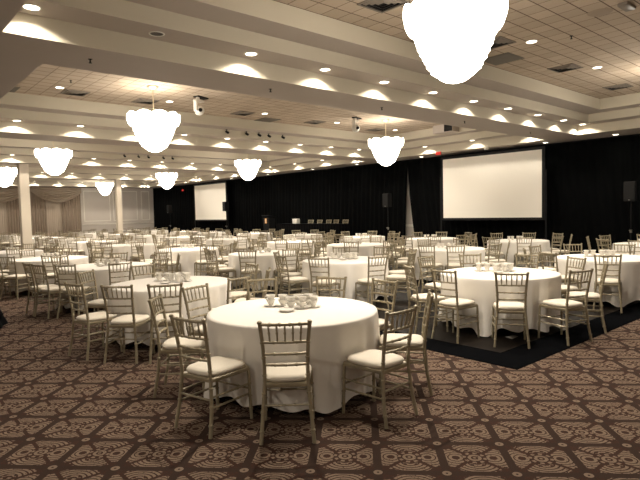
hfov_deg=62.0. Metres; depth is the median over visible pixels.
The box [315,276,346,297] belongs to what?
chair
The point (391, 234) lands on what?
chair
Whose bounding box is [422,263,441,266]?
seat cushion
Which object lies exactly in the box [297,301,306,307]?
coffee cup
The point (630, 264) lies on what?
banquet table
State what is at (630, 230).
speaker stand
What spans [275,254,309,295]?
chair
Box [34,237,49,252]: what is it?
chair
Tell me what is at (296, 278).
seat cushion
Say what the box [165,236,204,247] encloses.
banquet table
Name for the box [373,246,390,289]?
chair
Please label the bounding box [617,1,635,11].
ceiling box
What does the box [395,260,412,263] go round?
seat cushion
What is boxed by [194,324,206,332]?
seat cushion
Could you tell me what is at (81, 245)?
banquet table
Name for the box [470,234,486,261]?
chair
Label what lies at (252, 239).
chair
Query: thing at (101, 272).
banquet table
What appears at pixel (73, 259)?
banquet table
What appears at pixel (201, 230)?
chair
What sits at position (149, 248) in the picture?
banquet table
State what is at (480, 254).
chair
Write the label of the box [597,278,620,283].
seat cushion
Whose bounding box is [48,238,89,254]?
banquet table
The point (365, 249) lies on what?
banquet table
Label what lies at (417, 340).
seat cushion
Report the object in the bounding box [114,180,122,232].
column
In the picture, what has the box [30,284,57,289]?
seat cushion
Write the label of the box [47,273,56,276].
seat cushion
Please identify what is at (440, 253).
banquet table
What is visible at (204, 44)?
ceiling
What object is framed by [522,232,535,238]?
chair
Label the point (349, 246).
chair
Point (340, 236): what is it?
chair
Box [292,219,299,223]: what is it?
box
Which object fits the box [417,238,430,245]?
chair
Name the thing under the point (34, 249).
chair
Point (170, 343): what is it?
seat cushion
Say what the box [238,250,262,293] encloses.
chair
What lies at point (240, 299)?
seat cushion
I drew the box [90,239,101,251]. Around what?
chair
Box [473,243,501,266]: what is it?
chair
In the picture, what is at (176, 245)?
chair
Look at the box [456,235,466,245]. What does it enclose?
chair
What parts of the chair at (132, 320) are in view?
post, rail, rail, rail, rail, leg, seat frame, post, leg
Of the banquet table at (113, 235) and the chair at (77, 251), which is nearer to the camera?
the chair at (77, 251)
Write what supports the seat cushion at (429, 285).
on the chair at (428, 285)
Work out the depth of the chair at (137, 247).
13.91 m
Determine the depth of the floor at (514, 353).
7.06 m
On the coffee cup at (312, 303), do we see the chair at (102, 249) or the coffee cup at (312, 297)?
the coffee cup at (312, 297)
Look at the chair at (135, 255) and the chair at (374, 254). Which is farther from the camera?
the chair at (135, 255)
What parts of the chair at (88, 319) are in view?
post, rail, post, seat frame, leg, leg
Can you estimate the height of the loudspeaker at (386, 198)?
0.560 m
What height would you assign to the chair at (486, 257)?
0.925 m
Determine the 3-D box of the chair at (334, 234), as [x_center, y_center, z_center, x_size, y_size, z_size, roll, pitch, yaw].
[0.813,0.239,18.600,0.417,0.911,0.521,1,4,40]
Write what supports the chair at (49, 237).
on the floor at (573, 413)
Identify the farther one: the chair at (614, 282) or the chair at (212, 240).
the chair at (212, 240)
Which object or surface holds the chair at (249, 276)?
on the floor at (573, 413)
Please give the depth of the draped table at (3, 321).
8.50 m
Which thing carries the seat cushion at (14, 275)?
on the chair at (16, 277)
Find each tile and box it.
[13,64,441,135]
[274,0,639,98]
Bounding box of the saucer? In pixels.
[279,308,293,310]
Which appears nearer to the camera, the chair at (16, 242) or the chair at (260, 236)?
the chair at (260, 236)
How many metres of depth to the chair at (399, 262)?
12.32 m
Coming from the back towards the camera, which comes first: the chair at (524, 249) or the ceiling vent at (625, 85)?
the ceiling vent at (625, 85)
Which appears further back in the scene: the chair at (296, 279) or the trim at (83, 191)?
the trim at (83, 191)
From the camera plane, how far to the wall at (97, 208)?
39.18 m
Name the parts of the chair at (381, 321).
post, rail, rail, rail, rail, post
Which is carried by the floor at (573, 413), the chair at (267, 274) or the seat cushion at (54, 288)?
the chair at (267, 274)
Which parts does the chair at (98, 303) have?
post, post, seat frame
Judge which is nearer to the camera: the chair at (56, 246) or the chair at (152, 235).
the chair at (56, 246)
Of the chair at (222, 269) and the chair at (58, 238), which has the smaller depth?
the chair at (222, 269)
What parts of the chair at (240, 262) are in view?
post, backrest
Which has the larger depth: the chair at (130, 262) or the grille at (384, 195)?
the grille at (384, 195)
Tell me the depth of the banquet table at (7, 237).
29.69 m
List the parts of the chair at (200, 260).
backrest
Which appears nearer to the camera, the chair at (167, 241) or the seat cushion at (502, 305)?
the seat cushion at (502, 305)
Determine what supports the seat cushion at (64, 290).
on the chair at (55, 265)
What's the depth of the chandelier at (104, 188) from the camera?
34.96 m
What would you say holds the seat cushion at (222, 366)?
on the chair at (210, 370)
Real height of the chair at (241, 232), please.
0.911 m
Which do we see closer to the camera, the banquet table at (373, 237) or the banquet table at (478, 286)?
the banquet table at (478, 286)
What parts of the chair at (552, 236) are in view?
post, backrest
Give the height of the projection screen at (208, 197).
3.645 m
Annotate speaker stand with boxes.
[629,201,631,240]
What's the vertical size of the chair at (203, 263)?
0.925 m
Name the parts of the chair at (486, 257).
backrest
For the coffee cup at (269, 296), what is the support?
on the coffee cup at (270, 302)
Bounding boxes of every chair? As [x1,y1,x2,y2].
[0,239,9,250]
[0,256,32,299]
[0,268,8,289]
[0,273,10,295]
[4,248,22,281]
[8,234,20,246]
[11,236,20,248]
[18,249,34,257]
[22,262,61,315]
[23,243,35,249]
[31,264,73,318]
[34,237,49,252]
[37,236,48,252]
[41,235,50,249]
[41,254,61,296]
[44,245,55,254]
[45,237,60,254]
[50,243,57,252]
[50,255,68,297]
[54,239,70,254]
[54,264,94,318]
[56,247,72,254]
[58,238,70,254]
[64,281,122,360]
[67,239,84,255]
[77,269,107,334]
[86,242,105,263]
[88,241,100,262]
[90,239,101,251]
[91,251,103,262]
[94,247,104,261]
[100,243,120,261]
[100,284,154,363]
[103,261,131,309]
[109,252,127,261]
[130,241,143,261]
[130,263,154,279]
[135,244,156,265]
[136,245,159,271]
[147,282,185,363]
[147,293,205,397]
[150,240,169,258]
[152,235,165,248]
[152,258,168,277]
[154,241,166,270]
[154,252,167,276]
[157,246,181,275]
[167,235,179,247]
[169,314,252,438]
[175,253,180,272]
[181,283,210,371]
[194,236,201,246]
[194,244,214,275]
[195,261,217,275]
[200,234,207,246]
[201,230,211,239]
[203,247,227,276]
[204,275,251,318]
[207,249,236,280]
[212,237,227,255]
[212,240,222,255]
[215,242,235,273]
[219,240,237,266]
[219,244,230,276]
[231,262,258,300]
[234,267,270,302]
[235,236,247,250]
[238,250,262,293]
[240,231,252,248]
[245,277,276,299]
[248,234,263,247]
[252,239,258,250]
[252,242,266,250]
[257,319,315,444]
[258,236,266,249]
[273,248,298,291]
[273,251,301,293]
[274,239,286,249]
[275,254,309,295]
[287,242,300,249]
[295,248,311,291]
[296,245,320,283]
[299,238,313,259]
[299,243,320,269]
[306,239,324,257]
[307,257,339,296]
[313,241,330,256]
[315,237,326,255]
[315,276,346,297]
[320,236,332,252]
[332,246,350,254]
[334,234,343,243]
[340,236,352,242]
[342,305,417,428]
[343,241,358,255]
[355,255,388,308]
[360,234,371,239]
[370,236,381,242]
[370,278,398,354]
[373,240,394,266]
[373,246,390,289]
[378,289,433,395]
[384,251,416,300]
[386,233,393,251]
[386,238,405,270]
[387,236,403,267]
[388,248,416,293]
[389,234,405,261]
[390,242,414,281]
[393,233,405,258]
[393,240,407,269]
[402,236,413,256]
[403,264,448,333]
[411,232,421,237]
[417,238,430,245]
[417,255,440,313]
[418,245,443,286]
[428,236,440,245]
[430,268,479,343]
[445,245,464,269]
[453,238,468,245]
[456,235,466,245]
[458,253,481,267]
[467,235,486,253]
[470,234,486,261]
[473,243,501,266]
[482,237,504,258]
[485,239,500,260]
[487,240,509,262]
[490,233,502,238]
[491,272,529,348]
[514,237,532,267]
[516,253,539,268]
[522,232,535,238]
[523,248,528,267]
[528,245,553,270]
[538,236,563,266]
[538,268,593,345]
[539,251,579,301]
[550,233,562,258]
[552,234,572,266]
[561,256,586,318]
[563,243,581,254]
[566,261,608,332]
[586,236,598,253]
[593,254,622,312]
[596,238,608,252]
[599,235,611,249]
[613,243,635,254]
[628,240,639,254]
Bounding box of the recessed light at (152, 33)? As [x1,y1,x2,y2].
[148,31,164,36]
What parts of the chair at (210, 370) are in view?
post, rail, rail, rail, rail, post, seat frame, leg, leg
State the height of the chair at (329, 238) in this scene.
0.911 m
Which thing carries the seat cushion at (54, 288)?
on the chair at (48, 290)
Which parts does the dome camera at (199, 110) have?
ceiling plate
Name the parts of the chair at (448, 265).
post, backrest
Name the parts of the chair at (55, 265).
post, rail, rail, seat frame, post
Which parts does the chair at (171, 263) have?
backrest, post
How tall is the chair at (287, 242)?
0.925 m
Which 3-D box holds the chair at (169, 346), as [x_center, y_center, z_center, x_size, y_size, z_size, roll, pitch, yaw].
[-1.346,0.998,5.153,0.525,0.925,0.422,-1,3,-1]
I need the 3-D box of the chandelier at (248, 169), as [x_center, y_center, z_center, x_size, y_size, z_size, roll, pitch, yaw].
[-3.049,-3.234,22.484,1.104,1.428,1.126,-1,3,-2]
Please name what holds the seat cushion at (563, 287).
on the chair at (563, 287)
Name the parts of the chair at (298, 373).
post, leg, rail, rail, rail, rail, seat frame, post, leg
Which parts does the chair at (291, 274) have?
post, post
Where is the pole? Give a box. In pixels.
[153,134,639,188]
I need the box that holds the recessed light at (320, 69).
[319,68,330,71]
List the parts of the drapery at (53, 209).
sheer panel, curtain panel, sheer panel, curtain panel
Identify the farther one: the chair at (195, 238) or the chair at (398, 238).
the chair at (195, 238)
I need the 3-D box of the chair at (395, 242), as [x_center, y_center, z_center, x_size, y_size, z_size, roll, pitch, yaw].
[2.130,0.473,13.285,0.523,0.925,0.422,1,4,37]
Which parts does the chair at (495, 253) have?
backrest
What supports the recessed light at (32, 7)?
in the ceiling
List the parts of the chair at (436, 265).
post, backrest, post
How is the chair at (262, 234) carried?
on the floor at (573, 413)
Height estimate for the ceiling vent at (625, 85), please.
0.028 m
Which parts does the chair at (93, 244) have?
frame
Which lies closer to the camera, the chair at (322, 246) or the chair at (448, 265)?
the chair at (448, 265)
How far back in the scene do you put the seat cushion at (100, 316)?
6.49 m
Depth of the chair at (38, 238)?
22.80 m
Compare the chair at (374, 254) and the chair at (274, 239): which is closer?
the chair at (374, 254)
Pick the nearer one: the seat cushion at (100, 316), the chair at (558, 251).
the seat cushion at (100, 316)
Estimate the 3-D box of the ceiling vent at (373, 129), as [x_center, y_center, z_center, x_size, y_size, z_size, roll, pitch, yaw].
[1.945,-3.839,18.582,0.510,0.028,0.510,-4,4,-41]
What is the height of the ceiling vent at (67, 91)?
0.028 m
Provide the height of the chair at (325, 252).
0.925 m
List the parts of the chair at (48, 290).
post, post, seat frame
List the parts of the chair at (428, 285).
post, seat frame, post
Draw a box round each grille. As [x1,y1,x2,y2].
[383,194,386,205]
[444,125,451,131]
[624,183,633,198]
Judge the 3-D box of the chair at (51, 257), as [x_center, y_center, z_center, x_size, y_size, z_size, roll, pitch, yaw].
[-5.113,0.782,10.786,0.525,0.925,0.422,0,4,30]
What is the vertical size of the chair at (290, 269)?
0.925 m
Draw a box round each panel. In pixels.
[9,86,19,91]
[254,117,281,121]
[483,52,523,64]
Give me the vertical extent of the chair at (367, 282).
0.925 m
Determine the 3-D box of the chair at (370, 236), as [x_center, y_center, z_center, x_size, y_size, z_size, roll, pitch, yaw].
[1.557,0.352,15.789,0.422,0.925,0.523,1,4,32]
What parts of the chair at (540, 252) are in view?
post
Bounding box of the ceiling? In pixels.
[0,0,639,188]
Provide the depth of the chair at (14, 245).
24.73 m
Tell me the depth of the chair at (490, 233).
16.31 m
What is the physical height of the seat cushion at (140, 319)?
0.055 m
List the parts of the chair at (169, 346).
post, rail, post, seat frame, leg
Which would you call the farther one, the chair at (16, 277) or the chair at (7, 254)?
the chair at (7, 254)
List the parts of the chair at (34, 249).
backrest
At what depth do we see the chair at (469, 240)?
14.90 m
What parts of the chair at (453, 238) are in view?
backrest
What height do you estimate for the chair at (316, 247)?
0.925 m
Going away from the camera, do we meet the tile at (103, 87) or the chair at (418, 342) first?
the chair at (418, 342)
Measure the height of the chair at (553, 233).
0.925 m
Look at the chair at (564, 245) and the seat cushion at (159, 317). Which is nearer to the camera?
the seat cushion at (159, 317)
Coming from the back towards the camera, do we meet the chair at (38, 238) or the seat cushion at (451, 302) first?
the chair at (38, 238)
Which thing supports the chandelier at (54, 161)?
hanging from the tile
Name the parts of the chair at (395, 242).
backrest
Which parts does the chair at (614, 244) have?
rail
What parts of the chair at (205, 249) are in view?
post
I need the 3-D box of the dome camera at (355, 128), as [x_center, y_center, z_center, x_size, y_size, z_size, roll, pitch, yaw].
[1.110,-3.476,16.086,0.256,0.450,0.410,0,3,29]
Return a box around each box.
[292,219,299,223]
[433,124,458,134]
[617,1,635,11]
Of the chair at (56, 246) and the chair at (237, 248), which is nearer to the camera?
the chair at (56, 246)
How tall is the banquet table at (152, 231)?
0.743 m
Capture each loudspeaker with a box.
[167,205,171,212]
[222,202,228,210]
[382,193,391,206]
[623,181,636,201]
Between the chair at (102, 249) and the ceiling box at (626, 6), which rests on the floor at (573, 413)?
the chair at (102, 249)
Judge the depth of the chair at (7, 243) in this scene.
27.01 m
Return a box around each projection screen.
[194,181,228,230]
[440,146,546,239]
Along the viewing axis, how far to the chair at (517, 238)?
13.71 m
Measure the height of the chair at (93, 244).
0.911 m
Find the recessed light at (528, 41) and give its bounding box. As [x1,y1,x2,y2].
[525,40,537,43]
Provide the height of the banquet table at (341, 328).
0.739 m
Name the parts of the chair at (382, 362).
leg, leg, seat frame, post, rail, rail, rail, rail, post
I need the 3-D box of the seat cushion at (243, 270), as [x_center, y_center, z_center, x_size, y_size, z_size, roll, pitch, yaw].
[-1.485,0.650,11.375,0.378,0.055,0.418,-1,3,5]
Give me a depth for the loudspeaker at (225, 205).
31.31 m
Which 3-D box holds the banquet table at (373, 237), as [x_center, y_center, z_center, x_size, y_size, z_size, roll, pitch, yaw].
[1.579,0.242,19.488,1.688,0.743,1.680,-2,3,-11]
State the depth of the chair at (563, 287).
7.96 m
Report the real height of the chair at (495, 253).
0.925 m
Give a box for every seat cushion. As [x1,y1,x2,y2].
[5,274,28,277]
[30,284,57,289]
[40,286,64,291]
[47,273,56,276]
[62,286,90,291]
[76,311,116,321]
[87,299,107,305]
[111,314,149,324]
[150,313,182,323]
[162,336,204,348]
[186,356,244,376]
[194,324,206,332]
[214,267,233,270]
[231,291,251,296]
[234,298,259,302]
[241,268,259,272]
[266,361,310,381]
[275,267,294,270]
[281,272,301,276]
[283,276,307,281]
[313,279,337,284]
[347,349,403,368]
[357,278,380,283]
[379,318,388,326]
[379,333,422,346]
[386,274,408,278]
[388,270,409,273]
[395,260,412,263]
[412,293,444,300]
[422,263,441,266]
[425,282,440,287]
[439,298,474,306]
[446,263,462,266]
[475,262,493,265]
[487,259,505,261]
[494,301,523,310]
[538,267,553,270]
[542,299,582,307]
[561,275,575,280]
[561,285,577,291]
[566,291,599,298]
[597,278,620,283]
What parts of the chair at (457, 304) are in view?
post, rail, rail, rail, rail, leg, post, seat frame, leg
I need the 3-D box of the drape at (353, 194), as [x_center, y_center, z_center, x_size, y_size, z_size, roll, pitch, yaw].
[-4.533,-1.752,31.479,0.100,3.720,24.920,-4,4,-41]
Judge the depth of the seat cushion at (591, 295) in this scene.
7.18 m
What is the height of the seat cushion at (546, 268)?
0.055 m
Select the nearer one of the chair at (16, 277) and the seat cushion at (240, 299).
the seat cushion at (240, 299)
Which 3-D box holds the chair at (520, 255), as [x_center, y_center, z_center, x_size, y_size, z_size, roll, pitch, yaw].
[3.267,0.697,8.590,0.422,0.925,0.525,1,4,41]
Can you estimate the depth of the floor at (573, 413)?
4.31 m
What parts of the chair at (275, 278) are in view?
post, rail, rail, post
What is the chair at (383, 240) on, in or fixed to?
on the floor at (514, 353)
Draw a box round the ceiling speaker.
[587,8,612,16]
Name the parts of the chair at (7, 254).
backrest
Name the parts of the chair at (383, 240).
backrest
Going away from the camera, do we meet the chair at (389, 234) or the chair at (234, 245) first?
the chair at (234, 245)
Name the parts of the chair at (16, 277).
post, backrest, post, seat frame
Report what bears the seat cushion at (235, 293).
on the chair at (234, 293)
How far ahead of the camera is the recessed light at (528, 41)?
9.07 m
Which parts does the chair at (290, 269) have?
post, backrest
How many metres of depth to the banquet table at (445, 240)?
16.41 m
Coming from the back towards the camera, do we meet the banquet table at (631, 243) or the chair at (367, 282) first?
the banquet table at (631, 243)
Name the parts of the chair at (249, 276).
post, rail, rail, rail, post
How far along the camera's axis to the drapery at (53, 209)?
35.96 m
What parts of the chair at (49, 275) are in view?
post, backrest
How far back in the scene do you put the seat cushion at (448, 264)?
11.36 m
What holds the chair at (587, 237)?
on the floor at (514, 353)
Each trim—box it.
[82,222,153,224]
[83,191,110,221]
[112,191,137,220]
[141,191,149,219]
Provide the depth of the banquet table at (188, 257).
14.02 m
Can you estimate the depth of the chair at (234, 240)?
15.10 m
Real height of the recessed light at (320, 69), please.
0.008 m
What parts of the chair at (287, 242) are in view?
backrest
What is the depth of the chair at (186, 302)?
5.79 m
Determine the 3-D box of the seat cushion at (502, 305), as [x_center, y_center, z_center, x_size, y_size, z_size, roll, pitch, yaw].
[2.361,0.817,6.622,0.378,0.055,0.418,0,3,15]
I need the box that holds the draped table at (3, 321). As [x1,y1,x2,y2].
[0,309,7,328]
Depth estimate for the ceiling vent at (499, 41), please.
9.03 m
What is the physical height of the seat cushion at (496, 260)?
0.055 m
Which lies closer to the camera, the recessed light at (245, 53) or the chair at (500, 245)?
the recessed light at (245, 53)
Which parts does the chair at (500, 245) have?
backrest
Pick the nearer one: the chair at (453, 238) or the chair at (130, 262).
the chair at (130, 262)
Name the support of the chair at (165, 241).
on the floor at (573, 413)
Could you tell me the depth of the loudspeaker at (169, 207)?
36.90 m
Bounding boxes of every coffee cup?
[264,294,274,299]
[267,299,274,305]
[278,294,288,299]
[278,299,287,305]
[285,300,294,307]
[286,296,295,301]
[297,296,306,301]
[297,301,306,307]
[304,293,312,298]
[308,295,318,300]
[309,300,317,306]
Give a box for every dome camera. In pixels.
[193,95,208,114]
[352,116,361,131]
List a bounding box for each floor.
[0,248,639,479]
[231,258,639,369]
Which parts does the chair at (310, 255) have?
post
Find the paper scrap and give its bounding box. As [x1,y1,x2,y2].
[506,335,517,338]
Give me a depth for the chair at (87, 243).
16.61 m
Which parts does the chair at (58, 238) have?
frame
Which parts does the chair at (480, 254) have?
rail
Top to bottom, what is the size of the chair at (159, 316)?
0.925 m
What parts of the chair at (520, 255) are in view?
rail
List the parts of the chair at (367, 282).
post, seat frame, post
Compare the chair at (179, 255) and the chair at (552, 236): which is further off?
the chair at (552, 236)
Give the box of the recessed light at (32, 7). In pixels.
[22,3,41,10]
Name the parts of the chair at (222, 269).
post, backrest, post, seat frame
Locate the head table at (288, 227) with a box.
[277,223,348,240]
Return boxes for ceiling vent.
[60,89,90,96]
[132,98,158,104]
[231,111,254,115]
[304,120,324,123]
[357,0,409,12]
[366,128,384,131]
[490,36,515,49]
[548,63,582,72]
[602,83,633,90]
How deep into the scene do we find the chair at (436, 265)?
11.55 m
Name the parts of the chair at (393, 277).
seat frame, post, post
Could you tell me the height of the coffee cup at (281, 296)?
0.064 m
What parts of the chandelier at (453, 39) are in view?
lamp shade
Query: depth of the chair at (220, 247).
13.16 m
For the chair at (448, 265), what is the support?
on the floor at (514, 353)
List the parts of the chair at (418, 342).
leg, seat frame, post, post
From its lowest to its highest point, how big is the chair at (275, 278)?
0.925 m
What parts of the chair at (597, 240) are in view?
backrest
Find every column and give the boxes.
[17,164,32,249]
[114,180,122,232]
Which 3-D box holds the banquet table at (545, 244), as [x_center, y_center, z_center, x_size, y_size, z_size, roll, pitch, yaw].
[5.567,0.379,14.983,1.648,0.743,1.683,-2,3,-13]
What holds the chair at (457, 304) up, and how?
on the floor at (514, 353)
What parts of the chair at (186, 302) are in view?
post, rail, seat frame, rail, rail, rail, post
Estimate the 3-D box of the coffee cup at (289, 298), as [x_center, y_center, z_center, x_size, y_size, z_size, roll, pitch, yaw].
[-0.286,0.586,5.233,0.098,0.064,0.098,1,4,35]
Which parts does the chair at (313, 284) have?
post, rail, seat frame, post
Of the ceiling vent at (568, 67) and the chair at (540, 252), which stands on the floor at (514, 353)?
the chair at (540, 252)
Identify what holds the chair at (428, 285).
on the floor at (514, 353)
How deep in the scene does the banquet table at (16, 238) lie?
27.06 m
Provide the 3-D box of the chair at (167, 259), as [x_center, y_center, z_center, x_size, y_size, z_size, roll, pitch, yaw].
[-3.072,0.791,9.753,0.525,0.925,0.422,0,3,28]
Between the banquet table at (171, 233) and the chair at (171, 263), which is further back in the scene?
the banquet table at (171, 233)
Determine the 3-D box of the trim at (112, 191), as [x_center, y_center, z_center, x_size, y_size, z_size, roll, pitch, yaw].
[-14.520,-2.552,39.718,1.830,2.200,0.028,-4,4,-41]
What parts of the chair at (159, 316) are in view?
post, rail, rail, seat frame, rail, rail, post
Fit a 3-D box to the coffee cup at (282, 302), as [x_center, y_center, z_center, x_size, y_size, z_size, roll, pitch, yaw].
[-0.375,0.627,5.365,0.098,0.064,0.098,-3,3,-28]
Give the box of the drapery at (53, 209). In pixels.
[0,187,81,236]
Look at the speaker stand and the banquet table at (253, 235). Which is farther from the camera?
the banquet table at (253, 235)
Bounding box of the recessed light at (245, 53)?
[244,52,257,55]
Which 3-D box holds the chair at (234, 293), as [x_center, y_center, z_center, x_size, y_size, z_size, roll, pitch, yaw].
[-1.238,0.833,8.185,0.525,0.925,0.422,-4,4,-36]
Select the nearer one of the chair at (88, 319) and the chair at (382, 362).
the chair at (382, 362)
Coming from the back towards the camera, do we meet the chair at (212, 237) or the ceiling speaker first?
the chair at (212, 237)
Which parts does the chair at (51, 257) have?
post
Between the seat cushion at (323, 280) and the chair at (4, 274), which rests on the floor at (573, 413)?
the chair at (4, 274)
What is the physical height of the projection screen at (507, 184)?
3.645 m
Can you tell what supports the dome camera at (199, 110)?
attached to the tile at (103, 87)
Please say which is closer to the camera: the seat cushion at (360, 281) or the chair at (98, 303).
the chair at (98, 303)
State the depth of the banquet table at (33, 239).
24.61 m
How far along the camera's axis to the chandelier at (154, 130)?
11.36 m
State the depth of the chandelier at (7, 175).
23.09 m
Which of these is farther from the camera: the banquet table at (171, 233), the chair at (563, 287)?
the banquet table at (171, 233)
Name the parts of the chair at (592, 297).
seat frame, post, post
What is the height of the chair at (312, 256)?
0.925 m
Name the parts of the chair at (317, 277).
post, rail, rail, post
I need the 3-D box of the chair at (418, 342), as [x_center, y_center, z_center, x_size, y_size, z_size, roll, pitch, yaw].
[0.821,0.954,5.064,0.525,0.925,0.422,-1,3,8]
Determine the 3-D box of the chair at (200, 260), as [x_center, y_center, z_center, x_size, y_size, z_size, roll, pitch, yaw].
[-3.004,0.572,13.841,0.422,0.925,0.523,-3,4,-32]
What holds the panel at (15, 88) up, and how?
attached to the tile at (103, 87)
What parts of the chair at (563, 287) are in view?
post, post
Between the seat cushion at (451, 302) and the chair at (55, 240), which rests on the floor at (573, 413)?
the chair at (55, 240)
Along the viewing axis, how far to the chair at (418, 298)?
7.30 m
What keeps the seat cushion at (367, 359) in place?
on the chair at (382, 362)
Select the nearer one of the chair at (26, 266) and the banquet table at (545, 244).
the chair at (26, 266)
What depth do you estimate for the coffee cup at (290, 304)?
5.21 m
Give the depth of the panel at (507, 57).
10.03 m
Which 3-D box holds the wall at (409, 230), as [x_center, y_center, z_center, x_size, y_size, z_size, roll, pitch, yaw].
[3.284,-1.490,23.123,0.001,3.765,48.500,-4,4,-41]
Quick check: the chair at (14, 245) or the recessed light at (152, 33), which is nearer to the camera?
the recessed light at (152, 33)
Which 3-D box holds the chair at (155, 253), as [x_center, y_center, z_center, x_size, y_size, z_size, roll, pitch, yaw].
[-3.493,0.726,11.159,0.422,0.925,0.525,0,4,30]
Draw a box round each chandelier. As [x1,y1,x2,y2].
[0,165,16,186]
[34,143,71,174]
[96,180,113,195]
[127,85,179,151]
[156,171,176,188]
[234,154,260,179]
[368,119,403,165]
[403,0,507,83]
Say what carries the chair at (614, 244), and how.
on the floor at (514, 353)
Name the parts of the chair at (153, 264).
post, rail, post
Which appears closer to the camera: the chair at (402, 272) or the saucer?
the saucer
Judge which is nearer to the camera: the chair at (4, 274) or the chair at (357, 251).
the chair at (4, 274)
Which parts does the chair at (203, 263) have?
rail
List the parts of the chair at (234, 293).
post, post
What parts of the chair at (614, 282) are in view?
post, seat frame, rail, post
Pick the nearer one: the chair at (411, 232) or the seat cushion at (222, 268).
the seat cushion at (222, 268)
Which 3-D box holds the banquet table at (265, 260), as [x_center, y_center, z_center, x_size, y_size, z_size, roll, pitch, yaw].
[-1.272,0.668,12.451,1.688,0.743,1.680,1,4,37]
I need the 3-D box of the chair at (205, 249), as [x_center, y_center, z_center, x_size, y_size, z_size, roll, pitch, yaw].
[-2.428,0.621,12.427,0.523,0.925,0.422,-1,3,-3]
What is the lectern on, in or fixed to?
on the stage
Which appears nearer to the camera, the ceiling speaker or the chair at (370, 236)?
the ceiling speaker
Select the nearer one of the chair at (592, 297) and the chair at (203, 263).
the chair at (592, 297)
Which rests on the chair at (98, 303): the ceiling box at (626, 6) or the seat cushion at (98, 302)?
the seat cushion at (98, 302)
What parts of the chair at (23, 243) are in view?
backrest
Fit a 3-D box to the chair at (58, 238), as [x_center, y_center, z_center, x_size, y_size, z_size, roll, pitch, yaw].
[-9.718,0.374,20.515,0.521,0.911,0.417,-1,3,6]
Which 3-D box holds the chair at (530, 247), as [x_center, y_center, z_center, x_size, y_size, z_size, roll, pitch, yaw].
[4.441,0.570,10.481,0.422,0.925,0.525,-3,4,-35]
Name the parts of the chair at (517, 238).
backrest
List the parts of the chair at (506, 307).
leg, post, seat frame, rail, rail, rail, rail, leg, post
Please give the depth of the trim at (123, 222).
39.15 m
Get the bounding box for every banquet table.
[0,235,16,247]
[0,250,43,269]
[9,255,88,292]
[10,236,38,247]
[32,237,63,251]
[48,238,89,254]
[55,262,151,309]
[71,240,117,260]
[78,233,107,238]
[104,243,157,261]
[104,276,231,345]
[109,233,140,243]
[133,235,165,242]
[141,230,167,234]
[157,247,219,275]
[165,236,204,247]
[170,231,199,236]
[197,232,229,237]
[204,297,379,413]
[206,238,249,255]
[228,250,301,289]
[237,232,272,248]
[267,240,316,261]
[283,234,322,245]
[302,256,388,302]
[327,243,388,270]
[339,235,384,243]
[406,237,458,255]
[414,246,484,280]
[438,267,565,336]
[486,239,550,267]
[554,254,639,306]
[612,242,639,254]
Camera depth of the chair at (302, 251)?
16.04 m
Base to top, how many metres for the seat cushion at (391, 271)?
0.055 m
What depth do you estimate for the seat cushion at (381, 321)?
5.79 m
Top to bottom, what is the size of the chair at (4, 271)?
0.925 m
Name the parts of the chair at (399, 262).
post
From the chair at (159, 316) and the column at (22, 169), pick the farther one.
the column at (22, 169)
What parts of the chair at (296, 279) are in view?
post, post, seat frame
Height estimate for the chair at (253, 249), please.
0.925 m
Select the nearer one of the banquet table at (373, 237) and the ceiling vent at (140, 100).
the ceiling vent at (140, 100)
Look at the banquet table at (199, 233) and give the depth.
26.96 m
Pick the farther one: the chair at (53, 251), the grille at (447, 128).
the grille at (447, 128)
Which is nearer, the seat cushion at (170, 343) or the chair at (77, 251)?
the seat cushion at (170, 343)
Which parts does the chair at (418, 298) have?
post, post, seat frame, leg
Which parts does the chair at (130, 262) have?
post, rail, post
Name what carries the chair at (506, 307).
on the floor at (514, 353)
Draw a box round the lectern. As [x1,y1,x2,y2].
[261,215,275,237]
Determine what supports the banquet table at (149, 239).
on the floor at (573, 413)
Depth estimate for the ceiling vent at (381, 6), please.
7.28 m
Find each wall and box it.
[80,188,153,233]
[406,172,414,237]
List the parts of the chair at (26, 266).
post, post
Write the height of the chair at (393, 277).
0.925 m
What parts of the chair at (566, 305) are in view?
leg, leg, seat frame, post, rail, rail, rail, rail, post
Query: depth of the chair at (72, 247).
13.78 m
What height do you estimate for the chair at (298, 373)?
0.925 m
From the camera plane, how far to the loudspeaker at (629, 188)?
14.96 m
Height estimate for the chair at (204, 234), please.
0.911 m
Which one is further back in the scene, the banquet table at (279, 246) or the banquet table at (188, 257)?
the banquet table at (279, 246)
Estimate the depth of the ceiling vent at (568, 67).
10.81 m
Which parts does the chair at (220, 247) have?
backrest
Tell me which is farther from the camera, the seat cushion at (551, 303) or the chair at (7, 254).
the chair at (7, 254)
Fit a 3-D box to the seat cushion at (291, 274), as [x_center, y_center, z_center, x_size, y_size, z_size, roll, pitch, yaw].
[-0.581,0.676,10.503,0.418,0.055,0.378,-1,3,10]
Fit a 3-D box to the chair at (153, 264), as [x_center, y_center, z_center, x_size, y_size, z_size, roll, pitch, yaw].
[-2.698,0.855,8.406,0.422,0.925,0.525,-4,4,-38]
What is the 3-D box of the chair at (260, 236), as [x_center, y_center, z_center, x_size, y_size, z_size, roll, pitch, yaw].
[-1.793,0.331,17.986,0.521,0.911,0.417,2,4,43]
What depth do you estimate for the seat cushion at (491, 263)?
11.63 m
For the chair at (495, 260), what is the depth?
12.11 m
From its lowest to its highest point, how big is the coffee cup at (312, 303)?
0.064 m
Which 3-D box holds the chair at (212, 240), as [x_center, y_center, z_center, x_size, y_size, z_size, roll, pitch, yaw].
[-3.157,0.472,15.771,0.422,0.925,0.523,0,3,25]
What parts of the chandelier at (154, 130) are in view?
lamp shade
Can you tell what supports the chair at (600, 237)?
on the floor at (514, 353)
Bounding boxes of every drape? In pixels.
[153,161,407,247]
[408,135,639,254]
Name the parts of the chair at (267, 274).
post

